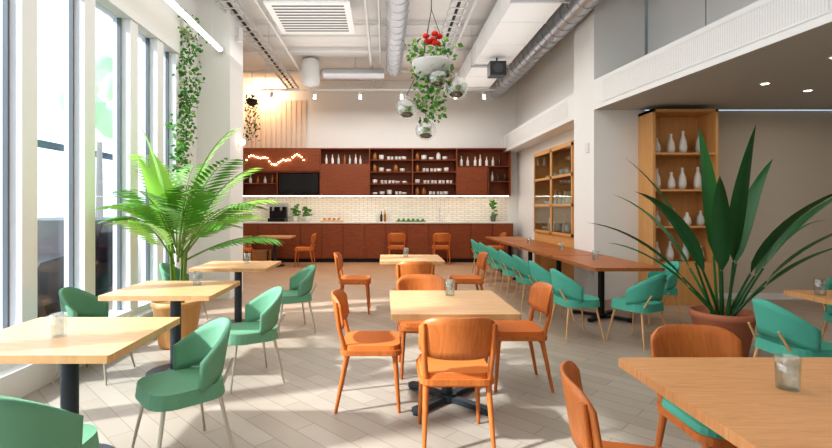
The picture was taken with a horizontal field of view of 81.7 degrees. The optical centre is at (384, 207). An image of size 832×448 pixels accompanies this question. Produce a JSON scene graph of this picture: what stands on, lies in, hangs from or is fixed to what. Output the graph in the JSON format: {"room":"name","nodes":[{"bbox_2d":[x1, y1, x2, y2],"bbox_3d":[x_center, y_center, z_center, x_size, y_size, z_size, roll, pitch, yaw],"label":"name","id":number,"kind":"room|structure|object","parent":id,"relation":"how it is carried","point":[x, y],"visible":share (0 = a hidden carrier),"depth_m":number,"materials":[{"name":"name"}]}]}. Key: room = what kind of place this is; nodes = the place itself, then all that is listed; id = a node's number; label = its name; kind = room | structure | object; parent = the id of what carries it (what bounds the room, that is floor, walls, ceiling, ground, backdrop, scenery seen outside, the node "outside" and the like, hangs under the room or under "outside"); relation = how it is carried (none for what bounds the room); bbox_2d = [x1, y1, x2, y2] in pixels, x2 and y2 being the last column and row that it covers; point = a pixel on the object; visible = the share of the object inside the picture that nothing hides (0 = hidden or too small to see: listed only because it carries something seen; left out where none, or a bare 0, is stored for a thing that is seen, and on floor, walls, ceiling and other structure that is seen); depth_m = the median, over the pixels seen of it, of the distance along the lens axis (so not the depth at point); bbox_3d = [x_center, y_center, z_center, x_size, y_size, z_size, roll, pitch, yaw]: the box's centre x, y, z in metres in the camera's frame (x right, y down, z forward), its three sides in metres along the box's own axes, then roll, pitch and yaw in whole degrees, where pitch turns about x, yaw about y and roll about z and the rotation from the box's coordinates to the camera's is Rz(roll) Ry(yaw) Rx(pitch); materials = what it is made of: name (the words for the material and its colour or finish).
{"room":"cafe","nodes":[
{"label":"cafe","id":0,"kind":"room"},
{"bbox_2d":[0,0,196,397],"bbox_3d":[-3.377,-1.050,5.473,1.460,5.000,15.982,0,0,-6],"label":"wall","id":1,"kind":"structure","parent":0,"point":[20,380],"depth_m":6.50,"materials":[{"name":"white paint"}]},
{"bbox_2d":[0,0,29,371],"bbox_3d":[-2.990,-0.510,3.460,0.220,3.480,0.920,0,0,0],"label":"window","id":2,"kind":"structure","parent":1,"relation":"in","point":[14,14],"depth_m":3.83,"materials":[{"name":"white metal"}]},
{"bbox_2d":[30,0,89,319],"bbox_3d":[-2.990,-0.510,4.320,0.220,3.480,0.800,0,0,0],"label":"window","id":3,"kind":"structure","parent":1,"relation":"in","point":[76,12],"depth_m":4.63,"materials":[{"name":"white metal"}]},
{"bbox_2d":[90,0,135,316],"bbox_3d":[-2.990,-0.510,5.135,0.220,3.480,0.830,0,0,0],"label":"window","id":4,"kind":"structure","parent":1,"relation":"in","point":[123,17],"depth_m":5.46,"materials":[{"name":"white"}]},
{"bbox_2d":[134,14,161,313],"bbox_3d":[-2.990,-0.510,5.875,0.220,3.480,0.650,0,0,0],"label":"window","id":5,"kind":"structure","parent":1,"relation":"in","point":[151,37],"depth_m":6.12,"materials":[{"name":"white metal"}]},
{"bbox_2d":[160,34,179,280],"bbox_3d":[-2.990,-0.510,6.475,0.220,3.480,0.550,0,0,0],"label":"window","id":6,"kind":"structure","parent":1,"relation":"in","point":[169,51],"depth_m":6.65,"materials":[{"name":"white"}]},
{"bbox_2d":[165,5,207,173],"bbox_3d":[-2.843,-1.629,6.907,0.375,2.337,0.790,0,0,0],"label":"vine","id":7,"kind":"object","parent":1,"relation":"attached to","point":[187,31],"visible":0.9,"depth_m":6.85,"materials":[{"name":"green plant"}]},
{"bbox_2d":[197,0,242,298],"bbox_3d":[-2.860,-1.050,8.000,0.780,5.000,0.700,0,0,0],"label":"pillar","id":8,"kind":"structure","parent":0,"point":[220,98],"depth_m":7.65,"materials":[{"name":"white paint"}]},
{"bbox_2d":[235,28,242,42],"bbox_3d":[-2.412,-2.860,7.950,0.114,0.220,0.100,0,0,0],"label":"wall spotlight","id":9,"kind":"object","parent":8,"relation":"attached to","point":[238,31],"visible":1,"depth_m":7.91,"materials":[{"name":"white metal"}]},
{"bbox_2d":[238,138,244,145],"bbox_3d":[-2.409,-1.110,8.090,0.119,0.120,0.095,0,0,0],"label":"wall sconce","id":10,"kind":"object","parent":8,"relation":"attached to","point":[242,141],"visible":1,"depth_m":8.06,"materials":[{"name":"white"}]},
{"bbox_2d":[243,81,517,255],"bbox_3d":[-0.250,-1.050,13.500,8.300,5.000,0.200,0,0,0],"label":"wall","id":11,"kind":"structure","parent":0,"point":[334,119],"depth_m":13.40,"materials":[{"name":"white paint"}]},
{"bbox_2d":[247,100,305,147],"bbox_3d":[-3.025,-2.325,13.383,1.650,1.350,0.030,0,0,0],"label":"panel","id":12,"kind":"object","parent":11,"relation":"attached to","point":[259,101],"depth_m":13.37,"materials":[{"name":"beige wood"}]},
{"bbox_2d":[243,196,507,220],"bbox_3d":[-0.265,0.020,13.392,7.370,0.698,0.012,0,0,0],"label":"tiles","id":13,"kind":"structure","parent":11,"relation":"attached to","point":[346,208],"depth_m":13.39,"materials":[{"name":"beige tile"}]},
{"bbox_2d":[243,148,510,195],"bbox_3d":[-0.265,-0.974,13.216,7.370,1.312,0.364,0,0,0],"label":"upper cabinet","id":14,"kind":"object","parent":11,"relation":"attached to","point":[335,179],"visible":0.87,"depth_m":13.09,"materials":[{"name":"brown wood"}]},
{"bbox_2d":[246,153,303,164],"bbox_3d":[-2.975,-1.327,13.003,1.582,0.340,0.028,0,0,0],"label":"fairy lights","id":15,"kind":"object","parent":14,"relation":"attached to","point":[295,153],"visible":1,"depth_m":13.00,"materials":[{"name":"white plastic"}]},
{"bbox_2d":[279,173,317,194],"bbox_3d":[-2.350,-0.651,13.220,1.060,0.580,0.313,0,0,0],"label":"screen","id":16,"kind":"object","parent":14,"relation":"on","point":[289,183],"visible":0.95,"depth_m":13.06,"materials":[{"name":"black glass"}]},
{"bbox_2d":[372,152,451,194],"bbox_3d":[0.751,-0.945,13.208,2.212,1.167,0.143,0,0,0],"label":"dishes","id":17,"kind":"object","parent":14,"relation":"on","point":[417,156],"visible":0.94,"depth_m":13.16,"materials":[{"name":"white ceramic"}]},
{"bbox_2d":[243,0,550,88],"bbox_3d":[-0.225,-3.411,5.450,7.750,0.278,15.800,0,0,0],"label":"ceiling","id":18,"kind":"structure","parent":0,"point":[367,24],"depth_m":9.17,"materials":[{"name":"white paint"}]},
{"bbox_2d":[164,0,223,52],"bbox_3d":[-2.600,-3.002,6.000,0.092,1.096,3.240,0,0,0],"label":"linear pendant light","id":19,"kind":"object","parent":18,"relation":"hanging from","point":[172,3],"visible":1,"depth_m":6.56,"materials":[{"name":"white plastic"}]},
{"bbox_2d":[243,94,260,140],"bbox_3d":[-3.455,-2.630,12.431,0.481,1.840,0.433,0,0,40],"label":"hanging plant","id":20,"kind":"object","parent":18,"relation":"hanging from","point":[252,102],"visible":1,"depth_m":12.39,"materials":[{"name":"green plant"}]},
{"bbox_2d":[263,0,354,33],"bbox_3d":[-1.200,-3.343,8.000,1.320,0.414,1.320,0,0,0],"label":"air conditioner","id":21,"kind":"object","parent":18,"relation":"attached to","point":[290,16],"depth_m":7.87,"materials":[{"name":"white metal"}]},
{"bbox_2d":[300,57,320,86],"bbox_3d":[-1.750,-3.200,11.300,0.480,0.700,0.480,0,0,0],"label":"water tank","id":22,"kind":"object","parent":18,"relation":"hanging from","point":[310,68],"depth_m":11.11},
{"bbox_2d":[214,0,469,88],"bbox_3d":[-0.662,-3.275,5.075,3.786,0.550,15.050,0,0,0],"label":"cable tray","id":23,"kind":"object","parent":18,"relation":"hanging from","point":[218,2],"depth_m":8.45,"materials":[{"name":"grey metal"}]},
{"bbox_2d":[323,57,383,79],"bbox_3d":[-0.730,-3.281,11.300,1.420,0.538,0.284,0,0,0],"label":"air duct","id":24,"kind":"object","parent":18,"relation":"hanging from","point":[355,73],"visible":1,"depth_m":11.19,"materials":[{"name":"silver metal"}]},
{"bbox_2d":[261,63,495,98],"bbox_3d":[-0.150,-3.091,11.635,5.700,0.917,0.142,0,0,0],"label":"track spotlights","id":25,"kind":"object","parent":18,"relation":"hanging from","point":[265,89],"visible":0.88,"depth_m":11.63,"materials":[{"name":"white metal"}]},
{"bbox_2d":[386,0,409,75],"bbox_3d":[0.200,-3.281,4.275,0.364,0.537,13.450,0,0,0],"label":"air duct","id":26,"kind":"object","parent":18,"relation":"hanging from","point":[397,10],"visible":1,"depth_m":8.41,"materials":[{"name":"silver metal"}]},
{"bbox_2d":[243,35,564,41],"bbox_3d":[-0.025,-3.530,6.000,8.350,0.040,8.300,0,0,0],"label":"ceiling beam","id":27,"kind":"structure","parent":18,"relation":"attached to","point":[269,38],"depth_m":9.94,"materials":[{"name":"white paint"}]},
{"bbox_2d":[400,0,463,138],"bbox_3d":[0.565,-2.190,5.774,0.870,2.720,0.550,0,0,0],"label":"hanging plant","id":28,"kind":"object","parent":18,"relation":"hanging from","point":[434,67],"visible":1,"depth_m":5.73,"materials":[{"name":"green plant"}]},
{"bbox_2d":[459,0,569,88],"bbox_3d":[2.100,-3.165,4.445,0.800,0.770,13.790,0,0,0],"label":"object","id":29,"kind":"object","parent":18,"relation":"hanging from","point":[511,24],"visible":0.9,"depth_m":8.02,"materials":[{"name":"white"}]},
{"bbox_2d":[487,58,505,77],"bbox_3d":[2.100,-2.645,9.023,0.300,0.350,0.255,0,0,0],"label":"ceiling speaker","id":30,"kind":"object","parent":29,"relation":"attached to","point":[495,69],"visible":1,"depth_m":8.90,"materials":[{"name":"black metal"}]},
{"bbox_2d":[489,0,601,97],"bbox_3d":[3.020,-3.257,5.275,0.424,0.587,15.450,0,0,0],"label":"air duct","id":31,"kind":"object","parent":18,"relation":"hanging from","point":[565,18],"visible":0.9,"depth_m":8.73,"materials":[{"name":"silver metal"}]},
{"bbox_2d":[20,262,831,447],"bbox_3d":[1.600,1.500,5.450,12.000,0.100,15.900,0,0,0],"label":"floor","id":32,"kind":"structure","parent":0,"point":[263,411],"depth_m":3.90,"materials":[{"name":"beige tile"}]},
{"bbox_2d":[0,395,99,447],"bbox_3d":[-1.499,1.068,1.992,0.488,0.768,0.513,0,0,-2],"label":"upholstered chair","id":33,"kind":"object","parent":32,"relation":"on","point":[24,423],"visible":1,"depth_m":1.85,"materials":[{"name":"green fabric"}]},
{"bbox_2d":[0,317,179,447],"bbox_3d":[-1.760,1.075,2.680,0.900,0.750,0.800,0,0,0],"label":"cafe table","id":34,"kind":"object","parent":32,"relation":"on","point":[69,342],"visible":0.89,"depth_m":2.63,"materials":[{"name":"brown wood"}]},
{"bbox_2d":[52,287,135,384],"bbox_3d":[-2.529,1.068,4.150,0.513,0.768,0.488,0,0,0],"label":"upholstered chair","id":35,"kind":"object","parent":32,"relation":"on","point":[75,302],"visible":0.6,"depth_m":4.24,"materials":[{"name":"green fabric"}]},
{"bbox_2d":[98,281,239,375],"bbox_3d":[-1.840,1.075,4.220,0.900,0.750,0.800,0,0,0],"label":"cafe table","id":36,"kind":"object","parent":32,"relation":"on","point":[175,292],"visible":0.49,"depth_m":4.17,"materials":[{"name":"brown wood"}]},
{"bbox_2d":[131,317,234,447],"bbox_3d":[-1.169,1.068,2.839,0.513,0.768,0.488,0,0,-42],"label":"upholstered chair","id":37,"kind":"object","parent":32,"relation":"on","point":[186,385],"visible":1,"depth_m":2.78,"materials":[{"name":"green fabric"}]},
{"bbox_2d":[159,263,207,319],"bbox_3d":[-2.549,1.068,6.000,0.513,0.768,0.488,0,0,0],"label":"upholstered chair","id":38,"kind":"object","parent":32,"relation":"on","point":[164,267],"visible":0.35,"depth_m":6.06,"materials":[{"name":"green fabric"}]},
{"bbox_2d":[95,125,285,349],"bbox_3d":[-2.049,0.272,5.167,1.862,2.356,2.070,0,0,-36],"label":"potted palm","id":39,"kind":"object","parent":32,"relation":"on","point":[165,198],"visible":0.95,"depth_m":4.90,"materials":[{"name":"green plant"}]},
{"bbox_2d":[189,261,280,322],"bbox_3d":[-1.820,1.075,5.950,0.900,0.750,0.800,0,0,0],"label":"cafe table","id":40,"kind":"object","parent":32,"relation":"on","point":[237,267],"visible":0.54,"depth_m":5.91,"materials":[{"name":"brown wood"}]},
{"bbox_2d":[243,247,252,260],"bbox_3d":[-3.490,1.040,11.693,0.522,0.824,0.464,0,0,-10],"label":"wooden dining chair","id":41,"kind":"object","parent":32,"relation":"on","point":[245,249],"visible":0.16,"depth_m":11.55,"materials":[{"name":"brown wood"}]},
{"bbox_2d":[228,286,284,393],"bbox_3d":[-1.116,1.068,4.065,0.513,0.768,0.488,0,0,-32],"label":"upholstered chair","id":42,"kind":"object","parent":32,"relation":"on","point":[265,308],"visible":0.9,"depth_m":3.98,"materials":[{"name":"green fabric"}]},
{"bbox_2d":[243,235,270,260],"bbox_3d":[-3.525,1.085,12.490,1.050,0.730,0.380,0,0,0],"label":"wooden crate","id":43,"kind":"object","parent":32,"relation":"on","point":[258,255],"visible":0.32,"depth_m":12.32,"materials":[{"name":"brown wood"}]},
{"bbox_2d":[259,235,295,266],"bbox_3d":[-2.750,1.075,12.000,0.900,0.750,0.800,0,0,0],"label":"cafe table","id":44,"kind":"object","parent":32,"relation":"on","point":[265,236],"visible":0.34,"depth_m":11.96,"materials":[{"name":"brown wood"}]},
{"bbox_2d":[278,264,316,336],"bbox_3d":[-1.074,1.068,5.712,0.513,0.768,0.488,0,0,-25],"label":"upholstered chair","id":45,"kind":"object","parent":32,"relation":"on","point":[301,283],"visible":0.92,"depth_m":5.60,"materials":[{"name":"green fabric"}]},
{"bbox_2d":[294,233,316,267],"bbox_3d":[-1.959,1.040,11.900,0.522,0.824,0.464,0,0,0],"label":"wooden dining chair","id":46,"kind":"object","parent":32,"relation":"on","point":[313,237],"visible":0.96,"depth_m":11.70,"materials":[{"name":"brown wood"}]},
{"bbox_2d":[334,252,370,313],"bbox_3d":[-0.461,1.040,6.750,0.522,0.824,0.464,0,0,0],"label":"wooden dining chair","id":47,"kind":"object","parent":32,"relation":"on","point":[365,280],"visible":0.92,"depth_m":6.55,"materials":[{"name":"brown wood"}]},
{"bbox_2d":[331,289,401,413],"bbox_3d":[-0.141,1.040,3.600,0.522,0.824,0.464,0,0,0],"label":"wooden dining chair","id":48,"kind":"object","parent":32,"relation":"on","point":[355,343],"visible":1,"depth_m":3.40,"materials":[{"name":"brown wood"}]},
{"bbox_2d":[243,221,513,261],"bbox_3d":[-0.265,0.910,13.078,7.390,1.080,0.640,0,0,0],"label":"bar counter","id":49,"kind":"object","parent":32,"relation":"on","point":[356,241],"depth_m":12.78,"materials":[{"name":"brown wood"}]},
{"bbox_2d":[267,203,287,221],"bbox_3d":[-2.925,0.119,13.083,0.490,0.500,0.471,0,0,0],"label":"espresso machine","id":50,"kind":"object","parent":49,"relation":"on","point":[278,213],"visible":0.98,"depth_m":13.10,"materials":[{"name":"black metal"}]},
{"bbox_2d":[291,204,300,221],"bbox_3d":[-2.434,0.124,13.092,0.250,0.490,0.239,0,0,45],"label":"potted herb","id":51,"kind":"object","parent":49,"relation":"on","point":[295,215],"visible":1,"depth_m":13.05,"materials":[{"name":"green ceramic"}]},
{"bbox_2d":[302,206,312,221],"bbox_3d":[-2.123,0.160,13.108,0.286,0.419,0.247,0,0,0],"label":"potted herb","id":52,"kind":"object","parent":49,"relation":"on","point":[306,215],"visible":1,"depth_m":13.05,"materials":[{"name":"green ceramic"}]},
{"bbox_2d":[320,218,342,221],"bbox_3d":[-1.450,0.318,13.098,0.600,0.102,0.300,0,0,0],"label":"tray","id":53,"kind":"object","parent":49,"relation":"on","point":[324,219],"visible":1,"depth_m":13.02,"materials":[{"name":"brown wood"}]},
{"bbox_2d":[376,211,389,221],"bbox_3d":[-0.050,0.209,13.123,0.370,0.320,0.120,0,0,0],"label":"syrup bottles","id":54,"kind":"object","parent":49,"relation":"on","point":[381,215],"visible":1,"depth_m":13.09,"materials":[{"name":"clear glass"}]},
{"bbox_2d":[396,218,425,221],"bbox_3d":[0.700,0.324,13.098,0.800,0.090,0.300,0,0,0],"label":"fruit tray","id":55,"kind":"object","parent":49,"relation":"on","point":[403,219],"visible":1,"depth_m":13.07,"materials":[{"name":"green food"}]},
{"bbox_2d":[438,208,449,220],"bbox_3d":[1.624,0.178,13.137,0.308,0.382,0.182,0,0,0],"label":"tap","id":56,"kind":"object","parent":49,"relation":"on","point":[439,208],"visible":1,"depth_m":13.12,"materials":[{"name":"silver metal"}]},
{"bbox_2d":[489,200,497,221],"bbox_3d":[2.957,0.071,13.107,0.253,0.595,0.252,0,0,0],"label":"potted herb","id":57,"kind":"object","parent":49,"relation":"on","point":[492,204],"visible":1,"depth_m":13.04,"materials":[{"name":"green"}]},
{"bbox_2d":[388,233,405,264],"bbox_3d":[0.300,1.040,12.409,0.464,0.824,0.522,0,0,0],"label":"wooden dining chair","id":58,"kind":"object","parent":32,"relation":"on","point":[392,237],"visible":0.89,"depth_m":12.21,"materials":[{"name":"brown wood"}]},
{"bbox_2d":[380,255,444,263],"bbox_3d":[0.360,1.075,6.750,0.860,0.750,0.920,0,0,0],"label":"cafe table","id":59,"kind":"object","parent":32,"relation":"on","point":[384,259],"visible":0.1,"depth_m":6.65,"materials":[{"name":"brown wood"}]},
{"bbox_2d":[396,261,434,329],"bbox_3d":[0.360,1.040,5.909,0.464,0.824,0.522,0,0,0],"label":"wooden dining chair","id":60,"kind":"object","parent":32,"relation":"on","point":[403,268],"visible":0.38,"depth_m":5.68,"materials":[{"name":"brown wood"}]},
{"bbox_2d":[397,274,445,378],"bbox_3d":[0.340,1.040,4.311,0.464,0.824,0.522,0,0,0],"label":"wooden dining chair","id":61,"kind":"object","parent":32,"relation":"on","point":[411,281],"visible":0.41,"depth_m":4.50,"materials":[{"name":"brown wood"}]},
{"bbox_2d":[432,233,450,264],"bbox_3d":[1.450,1.040,12.409,0.464,0.824,0.522,0,0,0],"label":"wooden dining chair","id":62,"kind":"object","parent":32,"relation":"on","point":[437,237],"visible":0.95,"depth_m":12.21,"materials":[{"name":"brown wood"}]},
{"bbox_2d":[390,290,520,415],"bbox_3d":[0.470,1.075,3.620,0.860,0.750,0.920,0,0,0],"label":"cafe table","id":63,"kind":"object","parent":32,"relation":"on","point":[404,304],"visible":0.76,"depth_m":3.49,"materials":[{"name":"brown wood"}]},
{"bbox_2d":[416,317,497,447],"bbox_3d":[0.430,1.040,2.989,0.464,0.824,0.522,0,0,0],"label":"wooden dining chair","id":64,"kind":"object","parent":32,"relation":"on","point":[454,351],"visible":1,"depth_m":2.80,"materials":[{"name":"brown wood"}]},
{"bbox_2d":[449,252,487,289],"bbox_3d":[1.191,1.040,6.800,0.522,0.824,0.464,0,0,0],"label":"wooden dining chair","id":65,"kind":"object","parent":32,"relation":"on","point":[481,263],"visible":0.9,"depth_m":6.63,"materials":[{"name":"brown wood"}]},
{"bbox_2d":[471,239,495,274],"bbox_3d":[2.131,1.068,10.500,0.513,0.768,0.488,0,0,0],"label":"upholstered chair","id":66,"kind":"object","parent":32,"relation":"on","point":[475,246],"visible":0.61,"depth_m":10.38,"materials":[{"name":"teal fabric"}]},
{"bbox_2d":[479,242,506,281],"bbox_3d":[2.131,1.068,9.600,0.513,0.768,0.488,0,0,0],"label":"upholstered chair","id":67,"kind":"object","parent":32,"relation":"on","point":[483,248],"visible":0.42,"depth_m":9.44,"materials":[{"name":"teal fabric"}]},
{"bbox_2d":[485,232,505,265],"bbox_3d":[2.841,1.040,12.300,0.522,0.824,0.464,0,0,0],"label":"wooden dining chair","id":68,"kind":"object","parent":32,"relation":"on","point":[503,234],"visible":0.46,"depth_m":12.15,"materials":[{"name":"brown wood"}]},
{"bbox_2d":[488,246,518,289],"bbox_3d":[2.131,1.068,8.750,0.513,0.768,0.488,0,0,0],"label":"upholstered chair","id":69,"kind":"object","parent":32,"relation":"on","point":[494,254],"visible":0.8,"depth_m":8.60,"materials":[{"name":"teal fabric"}]},
{"bbox_2d":[485,237,536,272],"bbox_3d":[2.860,1.075,11.000,0.820,0.750,1.500,0,0,0],"label":"cafe table","id":70,"kind":"object","parent":32,"relation":"on","point":[497,239],"visible":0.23,"depth_m":10.96,"materials":[{"name":"brown wood"}]},
{"bbox_2d":[499,250,531,298],"bbox_3d":[2.131,1.068,7.900,0.513,0.768,0.488,0,0,0],"label":"upholstered chair","id":71,"kind":"object","parent":32,"relation":"on","point":[507,261],"visible":0.77,"depth_m":7.74,"materials":[{"name":"teal fabric"}]},
{"bbox_2d":[484,282,553,392],"bbox_3d":[1.111,1.040,3.980,0.522,0.824,0.464,0,0,0],"label":"wooden dining chair","id":72,"kind":"object","parent":32,"relation":"on","point":[541,295],"visible":0.91,"depth_m":3.82,"materials":[{"name":"brown wood"}]},
{"bbox_2d":[512,255,552,309],"bbox_3d":[2.131,1.068,7.050,0.513,0.768,0.488,0,0,0],"label":"upholstered chair","id":73,"kind":"object","parent":32,"relation":"on","point":[522,268],"visible":0.75,"depth_m":6.89,"materials":[{"name":"teal fabric"}]},
{"bbox_2d":[500,241,564,283],"bbox_3d":[2.860,1.075,9.450,0.820,0.750,1.500,0,0,0],"label":"cafe table","id":74,"kind":"object","parent":32,"relation":"on","point":[518,244],"visible":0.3,"depth_m":9.41,"materials":[{"name":"brown wood"}]},
{"bbox_2d":[528,261,574,323],"bbox_3d":[2.131,1.068,6.250,0.513,0.768,0.488,0,0,0],"label":"upholstered chair","id":75,"kind":"object","parent":32,"relation":"on","point":[538,274],"visible":0.55,"depth_m":6.10,"materials":[{"name":"teal fabric"}]},
{"bbox_2d":[534,140,573,280],"bbox_3d":[3.509,0.120,9.615,0.378,2.660,2.270,0,0,0],"label":"tall cabinet","id":76,"kind":"object","parent":32,"relation":"on","point":[553,167],"visible":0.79,"depth_m":9.84,"materials":[{"name":"brown wood"}]},
{"bbox_2d":[521,247,601,297],"bbox_3d":[2.860,1.075,7.900,0.820,0.750,1.500,0,0,0],"label":"cafe table","id":77,"kind":"object","parent":32,"relation":"on","point":[544,251],"visible":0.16,"depth_m":7.86,"materials":[{"name":"brown wood"}]},
{"bbox_2d":[548,268,604,341],"bbox_3d":[2.132,1.068,5.447,0.513,0.768,0.488,0,0,-5],"label":"upholstered chair","id":78,"kind":"object","parent":32,"relation":"on","point":[570,294],"visible":0.96,"depth_m":5.27,"materials":[{"name":"teal fabric"}]},
{"bbox_2d":[551,255,664,322],"bbox_3d":[2.860,1.075,6.350,0.820,0.750,1.500,0,0,0],"label":"cafe table","id":79,"kind":"object","parent":32,"relation":"on","point":[600,263],"visible":0.91,"depth_m":6.28,"materials":[{"name":"brown wood"}]},
{"bbox_2d":[560,361,662,447],"bbox_3d":[0.930,1.040,1.791,0.522,0.824,0.464,0,0,15],"label":"wooden dining chair","id":80,"kind":"object","parent":32,"relation":"on","point":[582,416],"visible":1,"depth_m":1.72,"materials":[{"name":"brown wood"}]},
{"bbox_2d":[606,274,668,349],"bbox_3d":[2.753,1.068,5.175,0.488,0.768,0.513,0,0,-28],"label":"upholstered chair","id":81,"kind":"object","parent":32,"relation":"on","point":[644,297],"visible":0.97,"depth_m":4.99,"materials":[{"name":"teal fabric"}]},
{"bbox_2d":[630,261,683,323],"bbox_3d":[3.529,1.068,6.200,0.513,0.768,0.488,0,0,0],"label":"upholstered chair","id":82,"kind":"object","parent":32,"relation":"on","point":[671,279],"visible":0.59,"depth_m":6.02,"materials":[{"name":"teal fabric"}]},
{"bbox_2d":[638,109,717,304],"bbox_3d":[4.490,-0.015,7.393,0.980,2.930,0.450,0,0,0],"label":"tall cabinet","id":83,"kind":"object","parent":32,"relation":"on","point":[668,139],"visible":0.77,"depth_m":7.39,"materials":[{"name":"brown wood"}]},
{"bbox_2d":[650,324,742,447],"bbox_3d":[1.621,1.040,2.341,0.464,0.824,0.522,0,0,2],"label":"wooden dining chair","id":84,"kind":"object","parent":32,"relation":"on","point":[674,340],"visible":0.52,"depth_m":2.53,"materials":[{"name":"brown wood"}]},
{"bbox_2d":[592,125,831,356],"bbox_3d":[3.356,0.289,4.868,2.500,2.322,1.981,0,0,0],"label":"potted plant","id":85,"kind":"object","parent":32,"relation":"on","point":[728,230],"visible":0.97,"depth_m":4.56,"materials":[{"name":"green plant"}]},
{"bbox_2d":[619,357,831,447],"bbox_3d":[1.840,1.075,1.600,1.500,0.750,1.300,0,0,0],"label":"cafe table","id":86,"kind":"object","parent":32,"relation":"on","point":[750,402],"visible":1,"depth_m":1.81,"materials":[{"name":"brown wood"}]},
{"bbox_2d":[748,298,831,356],"bbox_3d":[3.071,1.068,3.620,0.513,0.768,0.488,0,0,0],"label":"upholstered chair","id":87,"kind":"object","parent":32,"relation":"on","point":[782,333],"visible":0.87,"depth_m":3.49,"materials":[{"name":"teal fabric"}]},
{"bbox_2d":[784,290,831,304],"bbox_3d":[3.850,1.075,3.600,0.900,0.750,1.000,0,0,0],"label":"cafe table","id":88,"kind":"object","parent":32,"relation":"on","point":[821,296],"visible":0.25,"depth_m":3.92,"materials":[{"name":"brown wood"}]},
{"bbox_2d":[821,278,831,339],"bbox_3d":[4.454,1.068,4.528,0.488,0.768,0.513,0,0,8],"label":"upholstered chair","id":89,"kind":"object","parent":32,"relation":"on","point":[828,283],"visible":0.55,"depth_m":4.68,"materials":[{"name":"teal fabric"}]},
{"bbox_2d":[241,0,647,80],"bbox_3d":[1.600,-3.575,5.450,12.000,0.050,15.900,0,0,0],"label":"ceiling","id":90,"kind":"structure","parent":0,"point":[419,11],"depth_m":10.42,"materials":[{"name":"white paint"}]},
{"bbox_2d":[574,0,644,299],"bbox_3d":[3.700,-1.050,7.980,0.800,5.000,0.800,0,0,0],"label":"column","id":91,"kind":"structure","parent":0,"point":[611,36],"depth_m":7.58,"materials":[{"name":"white paint"}]},
{"bbox_2d":[585,143,588,152],"bbox_3d":[3.289,-0.975,7.810,0.019,0.150,0.120,0,0,0],"label":"wall switch","id":92,"kind":"object","parent":91,"relation":"attached to","point":[586,144],"visible":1,"depth_m":7.80,"materials":[{"name":"white plastic"}]},
{"bbox_2d":[503,0,831,151],"bbox_3d":[5.450,-1.785,5.450,4.300,0.470,15.900,0,0,0],"label":"ceiling","id":93,"kind":"structure","parent":0,"point":[794,59],"depth_m":6.03,"materials":[{"name":"white paint"}]},
{"bbox_2d":[506,101,566,147],"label":"air vent","id":94,"kind":"object","parent":93,"relation":"in","point":[559,113],"depth_m":10.24,"materials":[{"name":"white metal"}]},
{"bbox_2d":[602,0,830,100],"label":"ceiling vent","id":95,"kind":"object","parent":93,"relation":"in","point":[763,20],"depth_m":5.13,"materials":[{"name":"white metal"}]},
{"bbox_2d":[518,0,831,292],"bbox_3d":[5.750,-1.050,5.450,4.100,5.000,15.900,0,0,0],"label":"wall","id":96,"kind":"structure","parent":0,"point":[798,142],"depth_m":7.62,"materials":[{"name":"white paint"}]},
{"bbox_2d":[718,293,804,299],"bbox_3d":[6.295,1.400,7.612,2.610,0.100,0.014,0,0,0],"label":"baseboard","id":97,"kind":"structure","parent":96,"relation":"attached to","point":[767,296],"depth_m":7.61,"materials":[{"name":"white paint"}]},
{"label":"outside","id":98,"kind":"structure","parent":0,"visible":0},
{"bbox_2d":[37,286,112,317],"bbox_3d":[-31.625,1.635,15.000,56.750,0.330,90.000,0,0,0],"label":"ground","id":99,"kind":"structure","parent":98,"point":[41,311],"depth_m":8.04,"materials":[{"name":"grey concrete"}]},
{"bbox_2d":[37,70,112,217],"bbox_3d":[-18.600,-1.925,15.000,10.800,7.250,50.000,0,0,0],"label":"building","id":100,"kind":"structure","parent":99,"relation":"on","point":[50,115],"depth_m":20.27,"materials":[{"name":"white"}]},
{"bbox_2d":[37,217,112,315],"bbox_3d":[-5.600,0.937,8.600,1.860,1.515,4.400,0,0,0],"label":"parked car","id":101,"kind":"object","parent":99,"relation":"on","point":[50,230],"visible":0.12,"depth_m":7.45,"materials":[{"name":"black paint"}]},
{"bbox_2d":[57,54,112,216],"bbox_3d":[-11.634,-2.216,19.389,2.782,7.832,3.402,0,0,-30],"label":"street tree","id":102,"kind":"object","parent":99,"relation":"on","point":[103,63],"visible":0.3,"depth_m":18.71,"materials":[{"name":"green plant"}]}
]}

